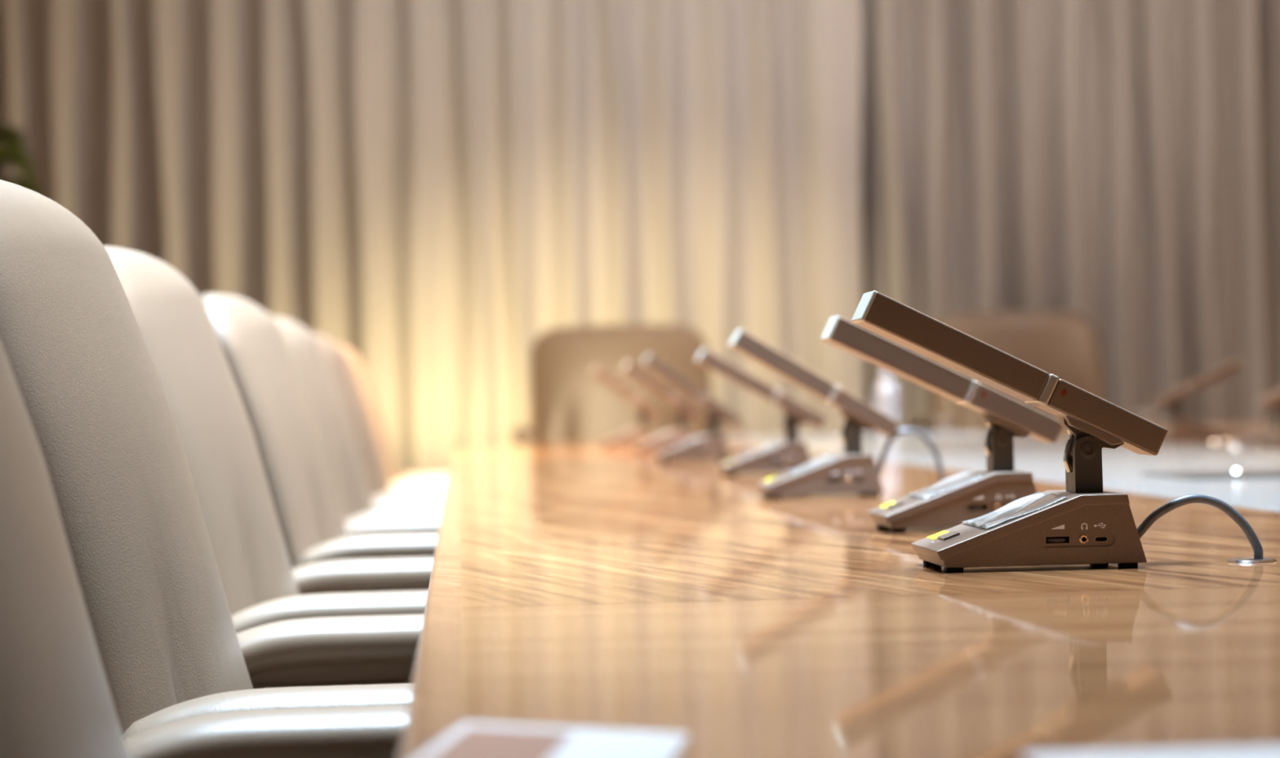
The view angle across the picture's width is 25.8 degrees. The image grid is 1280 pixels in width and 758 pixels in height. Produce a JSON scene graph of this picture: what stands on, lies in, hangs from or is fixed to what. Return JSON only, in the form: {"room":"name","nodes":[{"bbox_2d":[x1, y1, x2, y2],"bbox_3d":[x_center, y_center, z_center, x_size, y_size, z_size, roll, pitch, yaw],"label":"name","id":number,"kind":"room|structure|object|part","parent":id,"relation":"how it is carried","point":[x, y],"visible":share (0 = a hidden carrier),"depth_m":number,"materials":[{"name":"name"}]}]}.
{"room":"conference room","nodes":[
{"label":"conference room","id":0,"kind":"room"},
{"bbox_2d":[861,42,873,407],"bbox_3d":[0.592,-0.590,12.380,9.840,3.300,0.120,-1,0,-4],"label":"wall","id":1,"kind":"structure","parent":0,"point":[865,187],"depth_m":12.35,"materials":[{"name":"beige paint"}]},
{"bbox_3d":[1.127,0.935,4.598,9.600,0.100,15.450,-1,0,-4],"label":"floor","id":2,"kind":"structure","parent":0,"visible":0},
{"bbox_2d":[0,125,45,195],"bbox_3d":[-2.632,0.022,9.929,1.013,1.979,1.015,-1,0,-4],"label":"potted palm","id":3,"kind":"object","parent":2,"relation":"on","point":[16,154],"visible":0.82,"depth_m":9.99,"materials":[{"name":"plant"}]},
{"bbox_2d":[0,340,408,757],"bbox_3d":[-0.087,0.362,1.369,0.777,1.044,0.670,-1,0,-4],"label":"leather chair","id":4,"kind":"object","parent":2,"relation":"on","point":[56,701],"visible":0.46,"depth_m":1.36,"materials":[{"name":"beige leather"}]},
{"bbox_3d":[-0.338,0.168,1.355,0.283,0.645,0.550,-1,0,-4],"label":"backrest","id":5,"kind":"part","parent":4,"relation":"part of","materials":[{"name":"beige leather"}]},
{"bbox_3d":[-0.081,0.224,1.671,0.508,0.061,0.070,-1,0,-4],"label":"armrest","id":6,"kind":"part","parent":4,"relation":"part of","materials":[{"name":"beige leather"}]},
{"bbox_2d":[0,179,423,739],"bbox_3d":[-0.134,0.369,2.097,0.777,1.044,0.670,-1,0,-4],"label":"leather chair","id":7,"kind":"object","parent":2,"relation":"on","point":[170,648],"visible":0.44,"depth_m":1.91,"materials":[{"name":"beige leather"}]},
{"bbox_3d":[-0.385,0.175,2.083,0.283,0.645,0.550,-1,0,-4],"label":"backrest","id":8,"kind":"part","parent":7,"relation":"part of","materials":[{"name":"beige leather"}]},
{"bbox_3d":[-0.089,0.225,1.801,0.508,0.061,0.070,-1,0,-4],"label":"armrest","id":9,"kind":"part","parent":7,"relation":"part of","materials":[{"name":"beige leather"}]},
{"bbox_3d":[-0.128,0.231,2.400,0.508,0.061,0.070,-1,0,-4],"label":"armrest","id":10,"kind":"part","parent":7,"relation":"part of","materials":[{"name":"beige leather"}]},
{"bbox_3d":[-0.118,0.394,2.399,0.480,0.280,0.058,-1,0,-4],"label":"arm panel","id":11,"kind":"part","parent":7,"relation":"part of","materials":[{"name":"beige leather"}]},
{"bbox_2d":[103,246,433,633],"bbox_3d":[-0.205,0.378,3.005,0.777,1.044,0.670,-1,0,-4],"label":"leather chair","id":12,"kind":"object","parent":2,"relation":"on","point":[260,585],"visible":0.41,"depth_m":2.81,"materials":[{"name":"beige leather"}]},
{"bbox_3d":[-0.455,0.184,2.990,0.283,0.645,0.550,-1,0,-4],"label":"backrest","id":13,"kind":"part","parent":12,"relation":"part of","materials":[{"name":"beige leather"}]},
{"bbox_3d":[-0.160,0.234,2.708,0.508,0.061,0.070,-1,0,-4],"label":"armrest","id":14,"kind":"part","parent":12,"relation":"part of","materials":[{"name":"beige leather"}]},
{"bbox_3d":[-0.198,0.239,3.307,0.508,0.061,0.070,-1,0,-4],"label":"armrest","id":15,"kind":"part","parent":12,"relation":"part of","materials":[{"name":"beige leather"}]},
{"bbox_2d":[200,293,440,569],"bbox_3d":[-0.275,0.390,4.218,0.777,1.044,0.670,-1,0,-4],"label":"leather chair","id":16,"kind":"object","parent":2,"relation":"on","point":[313,528],"visible":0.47,"depth_m":3.97,"materials":[{"name":"beige leather"}]},
{"bbox_3d":[-0.525,0.195,4.203,0.283,0.645,0.550,-1,0,-4],"label":"backrest","id":17,"kind":"part","parent":16,"relation":"part of","materials":[{"name":"beige leather"}]},
{"bbox_3d":[-0.230,0.245,3.921,0.508,0.061,0.070,-1,0,-4],"label":"armrest","id":18,"kind":"part","parent":16,"relation":"part of","materials":[{"name":"beige leather"}]},
{"bbox_3d":[-0.268,0.251,4.520,0.508,0.061,0.070,-1,0,-4],"label":"armrest","id":19,"kind":"part","parent":16,"relation":"part of","materials":[{"name":"beige leather"}]},
{"bbox_2d":[271,316,444,524],"bbox_3d":[-0.333,0.400,5.246,0.777,1.044,0.670,-1,0,-4],"label":"leather chair","id":20,"kind":"object","parent":2,"relation":"on","point":[356,504],"visible":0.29,"depth_m":5.05,"materials":[{"name":"beige leather"}]},
{"bbox_3d":[-0.583,0.205,5.232,0.283,0.645,0.550,-1,0,-4],"label":"backrest","id":21,"kind":"part","parent":20,"relation":"part of","materials":[{"name":"beige leather"}]},
{"bbox_3d":[-0.288,0.255,4.949,0.508,0.061,0.070,-1,0,-4],"label":"armrest","id":22,"kind":"part","parent":20,"relation":"part of","materials":[{"name":"beige leather"}]},
{"bbox_3d":[-0.326,0.261,5.548,0.508,0.061,0.070,-1,0,-4],"label":"armrest","id":23,"kind":"part","parent":20,"relation":"part of","materials":[{"name":"beige leather"}]},
{"bbox_2d":[311,333,447,502],"bbox_3d":[-0.403,0.411,6.404,0.777,1.044,0.670,-1,0,-4],"label":"leather chair","id":24,"kind":"object","parent":2,"relation":"on","point":[379,486],"visible":0.12,"depth_m":6.22,"materials":[{"name":"beige leather"}]},
{"bbox_3d":[-0.654,0.216,6.389,0.283,0.645,0.550,-1,0,-4],"label":"backrest","id":25,"kind":"part","parent":24,"relation":"part of","materials":[{"name":"beige leather"}]},
{"bbox_3d":[-0.358,0.266,6.107,0.508,0.061,0.070,-1,0,-4],"label":"armrest","id":26,"kind":"part","parent":24,"relation":"part of","materials":[{"name":"beige leather"}]},
{"bbox_3d":[-0.397,0.272,6.706,0.508,0.061,0.070,-1,0,-4],"label":"armrest","id":27,"kind":"part","parent":24,"relation":"part of","materials":[{"name":"beige leather"}]},
{"bbox_2d":[336,342,448,484],"bbox_3d":[-0.461,0.419,7.332,0.777,1.044,0.670,-1,0,-4],"label":"leather chair","id":28,"kind":"object","parent":2,"relation":"on","point":[378,422],"visible":0.12,"depth_m":7.19,"materials":[{"name":"beige leather"}]},
{"bbox_3d":[-0.711,0.225,7.318,0.283,0.645,0.550,-1,0,-4],"label":"backrest","id":29,"kind":"part","parent":28,"relation":"part of","materials":[{"name":"beige leather"}]},
{"bbox_3d":[-0.416,0.275,7.035,0.508,0.061,0.070,-1,0,-4],"label":"armrest","id":30,"kind":"part","parent":28,"relation":"part of","materials":[{"name":"beige leather"}]},
{"bbox_3d":[-0.454,0.281,7.634,0.508,0.061,0.070,-1,0,-4],"label":"armrest","id":31,"kind":"part","parent":28,"relation":"part of","materials":[{"name":"beige leather"}]},
{"bbox_2d":[511,324,746,438],"bbox_3d":[-0.051,0.371,10.783,0.878,1.180,0.777,-1,0,-4],"label":"leather chair","id":32,"kind":"object","parent":2,"relation":"on","point":[566,399],"visible":0.44,"depth_m":11.01,"materials":[{"name":"beige leather"}]},
{"bbox_3d":[-0.445,0.220,10.730,0.092,0.068,0.508,-1,0,-4],"label":"armrest","id":33,"kind":"part","parent":32,"relation":"part of","materials":[{"name":"beige leather"}]},
{"bbox_3d":[0.340,0.203,10.780,0.092,0.068,0.508,-1,0,-4],"label":"armrest","id":34,"kind":"part","parent":32,"relation":"part of","materials":[{"name":"beige leather"}]},
{"bbox_2d":[399,422,1279,757],"bbox_3d":[1.049,0.519,5.474,2.824,0.750,9.900,-1,0,-4],"label":"conference table","id":35,"kind":"object","parent":2,"relation":"on","point":[575,582],"visible":0.68,"depth_m":1.57,"materials":[{"name":"brown light oak wood veneer"}]},
{"bbox_2d":[416,722,688,757],"bbox_3d":[-0.032,0.129,0.963,0.089,0.002,0.195,-1,0,5],"label":"leaflet","id":36,"kind":"object","parent":35,"relation":"on","point":[468,740],"visible":1,"depth_m":0.99,"materials":[{"name":"white paper"}]},
{"bbox_2d":[429,727,572,757],"bbox_3d":[-0.050,0.129,0.971,0.041,0.001,0.143,-1,0,5],"label":"picture","id":37,"kind":"object","parent":36,"relation":"on","point":[461,742],"depth_m":0.99},
{"bbox_2d":[590,366,663,448],"bbox_3d":[-0.011,0.074,7.621,0.241,0.223,0.112,-1,0,-4],"label":"desk microphone","id":38,"kind":"object","parent":35,"relation":"on","point":[630,437],"visible":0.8,"depth_m":7.59,"materials":[{"name":"brown metal"}]},
{"bbox_3d":[-0.070,0.014,7.593,0.124,0.015,0.001,36,-3,-3],"label":"grille plate","id":39,"kind":"part","parent":38,"relation":"part of","materials":[{"name":"brown metal"}]},
{"bbox_3d":[0.007,0.114,7.621,0.020,0.040,0.032,-1,0,-4],"label":"post","id":40,"kind":"part","parent":38,"relation":"part of","materials":[{"name":"brown metal"}]},
{"bbox_3d":[0.014,0.091,7.622,0.050,0.007,0.035,36,-3,-3],"label":"bracket plate","id":41,"kind":"part","parent":38,"relation":"part of","materials":[{"name":"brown metal"}]},
{"bbox_2d":[622,361,705,453],"bbox_3d":[0.081,0.066,6.775,0.243,0.221,0.112,-1,0,-4],"label":"desk microphone","id":42,"kind":"object","parent":35,"relation":"on","point":[667,440],"visible":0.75,"depth_m":6.75,"materials":[{"name":"brown metal"}]},
{"bbox_3d":[0.022,0.006,6.747,0.124,0.015,0.001,35,-3,-3],"label":"grille plate","id":43,"kind":"part","parent":42,"relation":"part of","materials":[{"name":"brown metal"}]},
{"bbox_3d":[0.101,0.104,6.776,0.020,0.040,0.032,-1,0,-4],"label":"post","id":44,"kind":"part","parent":42,"relation":"part of","materials":[{"name":"brown metal"}]},
{"bbox_3d":[0.107,0.082,6.776,0.050,0.007,0.035,35,-3,-3],"label":"bracket plate","id":45,"kind":"part","parent":42,"relation":"part of","materials":[{"name":"brown metal"}]},
{"bbox_2d":[642,353,754,462],"bbox_3d":[0.129,0.056,5.716,0.243,0.221,0.112,-1,0,-4],"label":"desk microphone","id":46,"kind":"object","parent":35,"relation":"on","point":[713,445],"visible":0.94,"depth_m":5.69,"materials":[{"name":"brown metal"}]},
{"bbox_3d":[0.070,-0.004,5.688,0.124,0.015,0.001,35,-3,-3],"label":"grille plate","id":47,"kind":"part","parent":46,"relation":"part of","materials":[{"name":"brown metal"}]},
{"bbox_3d":[0.149,0.095,5.717,0.020,0.040,0.032,-1,0,-4],"label":"post","id":48,"kind":"part","parent":46,"relation":"part of","materials":[{"name":"brown metal"}]},
{"bbox_3d":[0.155,0.072,5.717,0.050,0.007,0.035,35,-3,-3],"label":"bracket plate","id":49,"kind":"part","parent":46,"relation":"part of","materials":[{"name":"brown metal"}]},
{"bbox_2d":[695,348,826,475],"bbox_3d":[0.221,0.051,4.559,0.255,0.207,0.112,-1,0,-4],"label":"desk microphone","id":50,"kind":"object","parent":35,"relation":"on","point":[791,454],"visible":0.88,"depth_m":4.53,"materials":[{"name":"brown metal"}]},
{"bbox_3d":[0.159,-0.007,4.531,0.124,0.015,0.001,29,-2,-3],"label":"grille plate","id":51,"kind":"part","parent":50,"relation":"part of","materials":[{"name":"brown metal"}]},
{"bbox_3d":[0.246,0.083,4.561,0.020,0.040,0.032,-1,0,-4],"label":"post","id":52,"kind":"part","parent":50,"relation":"part of","materials":[{"name":"brown metal"}]},
{"bbox_3d":[0.251,0.060,4.561,0.050,0.007,0.035,29,-2,-3],"label":"bracket plate","id":53,"kind":"part","parent":50,"relation":"part of","materials":[{"name":"brown metal"}]},
{"bbox_2d":[728,329,945,498],"bbox_3d":[0.245,0.041,3.484,0.264,0.209,0.112,-1,0,-4],"label":"desk microphone","id":54,"kind":"object","parent":35,"relation":"on","point":[852,471],"visible":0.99,"depth_m":3.46,"materials":[{"name":"brown metal"}]},
{"bbox_3d":[0.178,-0.017,3.455,0.124,0.015,0.001,30,-2,-3],"label":"grille plate","id":55,"kind":"part","parent":54,"relation":"part of","materials":[{"name":"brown metal"}]},
{"bbox_3d":[0.264,0.074,3.485,0.020,0.040,0.032,-1,0,-4],"label":"post","id":56,"kind":"part","parent":54,"relation":"part of","materials":[{"name":"brown metal"}]},
{"bbox_3d":[0.270,0.051,3.485,0.050,0.007,0.035,30,-2,-3],"label":"bracket plate","id":57,"kind":"part","parent":54,"relation":"part of","materials":[{"name":"brown metal"}]},
{"bbox_3d":[1.001,0.154,6.098,2.780,0.008,8.655,-1,0,-4],"label":"veneer panel","id":58,"kind":"part","parent":35,"relation":"part of","materials":[{"name":"brown wood"}]},
{"bbox_3d":[1.319,0.106,1.157,2.780,0.008,1.243,-1,0,-4],"label":"veneer panel","id":59,"kind":"part","parent":35,"relation":"part of","materials":[{"name":"brown wood"}]},
{"bbox_2d":[874,368,897,436],"bbox_3d":[0.752,0.073,8.566,0.070,0.206,0.070,-1,0,-4],"label":"bottle","id":60,"kind":"object","parent":35,"relation":"on","point":[885,393],"visible":0.77,"depth_m":8.54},
{"bbox_2d":[820,315,1062,532],"bbox_3d":[0.300,0.039,2.562,0.262,0.196,0.112,-1,0,-4],"label":"desk microphone","id":61,"kind":"object","parent":35,"relation":"on","point":[957,499],"visible":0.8,"depth_m":2.54,"materials":[{"name":"brown metal"}]},
{"bbox_3d":[0.237,-0.018,2.534,0.124,0.015,0.001,25,-2,-3],"label":"grille plate","id":62,"kind":"part","parent":61,"relation":"part of","materials":[{"name":"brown metal"}]},
{"bbox_3d":[0.330,0.065,2.564,0.020,0.040,0.032,-1,0,-4],"label":"post","id":63,"kind":"part","parent":61,"relation":"part of","materials":[{"name":"brown metal"}]},
{"bbox_3d":[0.334,0.041,2.564,0.050,0.007,0.035,25,-2,-3],"label":"bracket plate","id":64,"kind":"part","parent":61,"relation":"part of","materials":[{"name":"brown metal"}]},
{"bbox_2d":[851,290,1263,573],"bbox_3d":[0.295,0.034,1.979,0.284,0.196,0.112,-1,0,-4],"label":"desk microphone","id":65,"kind":"object","parent":35,"relation":"on","point":[1082,523],"visible":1,"depth_m":1.95,"materials":[{"name":"brown metal"}]},
{"bbox_3d":[0.221,-0.023,1.950,0.124,0.015,0.001,25,-2,-3],"label":"grille plate","id":66,"kind":"part","parent":65,"relation":"part of","materials":[{"name":"brown metal"}]},
{"bbox_3d":[0.314,0.060,1.980,0.020,0.040,0.032,-1,0,-4],"label":"post","id":67,"kind":"part","parent":65,"relation":"part of","materials":[{"name":"brown metal"}]},
{"bbox_3d":[0.318,0.037,1.980,0.050,0.007,0.035,25,-2,-3],"label":"bracket plate","id":68,"kind":"part","parent":65,"relation":"part of","materials":[{"name":"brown metal"}]},
{"bbox_2d":[1020,746,1279,757],"bbox_3d":[0.280,0.121,0.840,0.297,0.002,0.210,-1,0,-2],"label":"paper sheet","id":69,"kind":"object","parent":35,"relation":"on","point":[1262,752],"visible":1,"depth_m":0.93,"materials":[{"name":"white paper"}]},
{"bbox_2d":[1150,360,1244,442],"bbox_3d":[1.301,0.053,6.653,0.265,0.191,0.112,-1,0,-4],"label":"desk microphone","id":70,"kind":"object","parent":35,"relation":"on","point":[1178,429],"visible":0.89,"depth_m":6.63,"materials":[{"name":"brown metal"}]},
{"bbox_3d":[1.267,0.054,6.651,0.050,0.007,0.035,-26,1,-4],"label":"bracket plate","id":71,"kind":"part","parent":70,"relation":"part of","materials":[{"name":"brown metal"}]},
{"bbox_3d":[1.271,0.078,6.651,0.020,0.040,0.032,-1,0,-4],"label":"post","id":72,"kind":"part","parent":70,"relation":"part of","materials":[{"name":"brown metal"}]},
{"bbox_3d":[1.366,-0.006,6.633,0.124,0.015,0.001,-26,1,-4],"label":"grille plate","id":73,"kind":"part","parent":70,"relation":"part of","materials":[{"name":"brown metal"}]},
{"bbox_2d":[1142,468,1279,479],"bbox_3d":[1.032,0.124,3.933,0.600,0.013,0.260,-1,0,-4],"label":"flap","id":74,"kind":"object","parent":35,"relation":"on","point":[1237,473],"visible":1,"depth_m":3.85,"materials":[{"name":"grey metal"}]},
{"bbox_3d":[0.815,0.126,3.809,0.022,0.010,0.022,-1,0,-4],"label":"knob","id":75,"kind":"part","parent":74,"relation":"part of","materials":[{"name":"silver metal"}]},
{"bbox_2d":[1231,446,1247,448],"bbox_3d":[1.239,0.141,5.789,0.034,0.002,0.034,-1,0,-4],"label":"cable grommet","id":76,"kind":"object","parent":35,"relation":"on","point":[1233,446],"visible":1,"depth_m":5.78,"materials":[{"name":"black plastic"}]},
{"bbox_2d":[1226,557,1276,563],"bbox_3d":[0.431,0.127,1.971,0.034,0.002,0.034,-1,0,-4],"label":"cable grommet","id":77,"kind":"object","parent":35,"relation":"on","point":[1242,560],"visible":1,"depth_m":1.96,"materials":[{"name":"silver metal"}]},
{"bbox_2d":[1238,387,1279,447],"bbox_3d":[1.364,0.041,5.815,0.261,0.198,0.112,-1,0,-4],"label":"desk microphone","id":78,"kind":"object","parent":35,"relation":"on","point":[1272,437],"visible":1,"depth_m":5.80,"materials":[{"name":"brown metal"}]},
{"bbox_3d":[1.336,0.069,5.813,0.020,0.040,0.032,-1,0,-4],"label":"post","id":79,"kind":"part","parent":78,"relation":"part of","materials":[{"name":"brown metal"}]},
{"bbox_2d":[913,311,1157,428],"bbox_3d":[1.525,0.327,10.885,0.858,1.201,0.777,-1,0,-4],"label":"leather chair","id":80,"kind":"object","parent":2,"relation":"on","point":[1065,345],"visible":0.34,"depth_m":11.13,"materials":[{"name":"beige leather"}]},
{"bbox_3d":[1.140,0.172,10.832,0.090,0.070,0.508,-1,0,-4],"label":"armrest","id":81,"kind":"part","parent":80,"relation":"part of","materials":[{"name":"beige leather"}]},
{"bbox_3d":[1.907,0.156,10.882,0.090,0.070,0.508,-1,0,-4],"label":"armrest","id":82,"kind":"part","parent":80,"relation":"part of","materials":[{"name":"beige leather"}]},
{"bbox_3d":[1.054,-2.364,4.625,9.840,0.100,15.690,-1,0,-4],"label":"ceiling","id":83,"kind":"structure","parent":0,"visible":0},
{"bbox_3d":[0.589,-2.209,11.884,9.600,0.070,0.060,-1,0,-4],"label":"track","id":84,"kind":"object","parent":83,"relation":"attached to","visible":0},
{"bbox_2d":[0,0,865,475],"bbox_3d":[-1.588,-0.572,11.779,5.104,3.100,0.243,-1,0,-4],"label":"curtain","id":85,"kind":"object","parent":84,"relation":"hanging from","point":[430,190],"visible":0.52,"depth_m":11.79,"materials":[{"name":"beige fabric"}]},
{"bbox_2d":[861,0,1279,429],"bbox_3d":[3.175,-0.674,12.039,4.418,3.100,0.339,-1,0,-4],"label":"curtain","id":86,"kind":"object","parent":84,"relation":"hanging from","point":[1114,164],"visible":0.56,"depth_m":12.00,"materials":[{"name":"beige fabric"}]}
]}

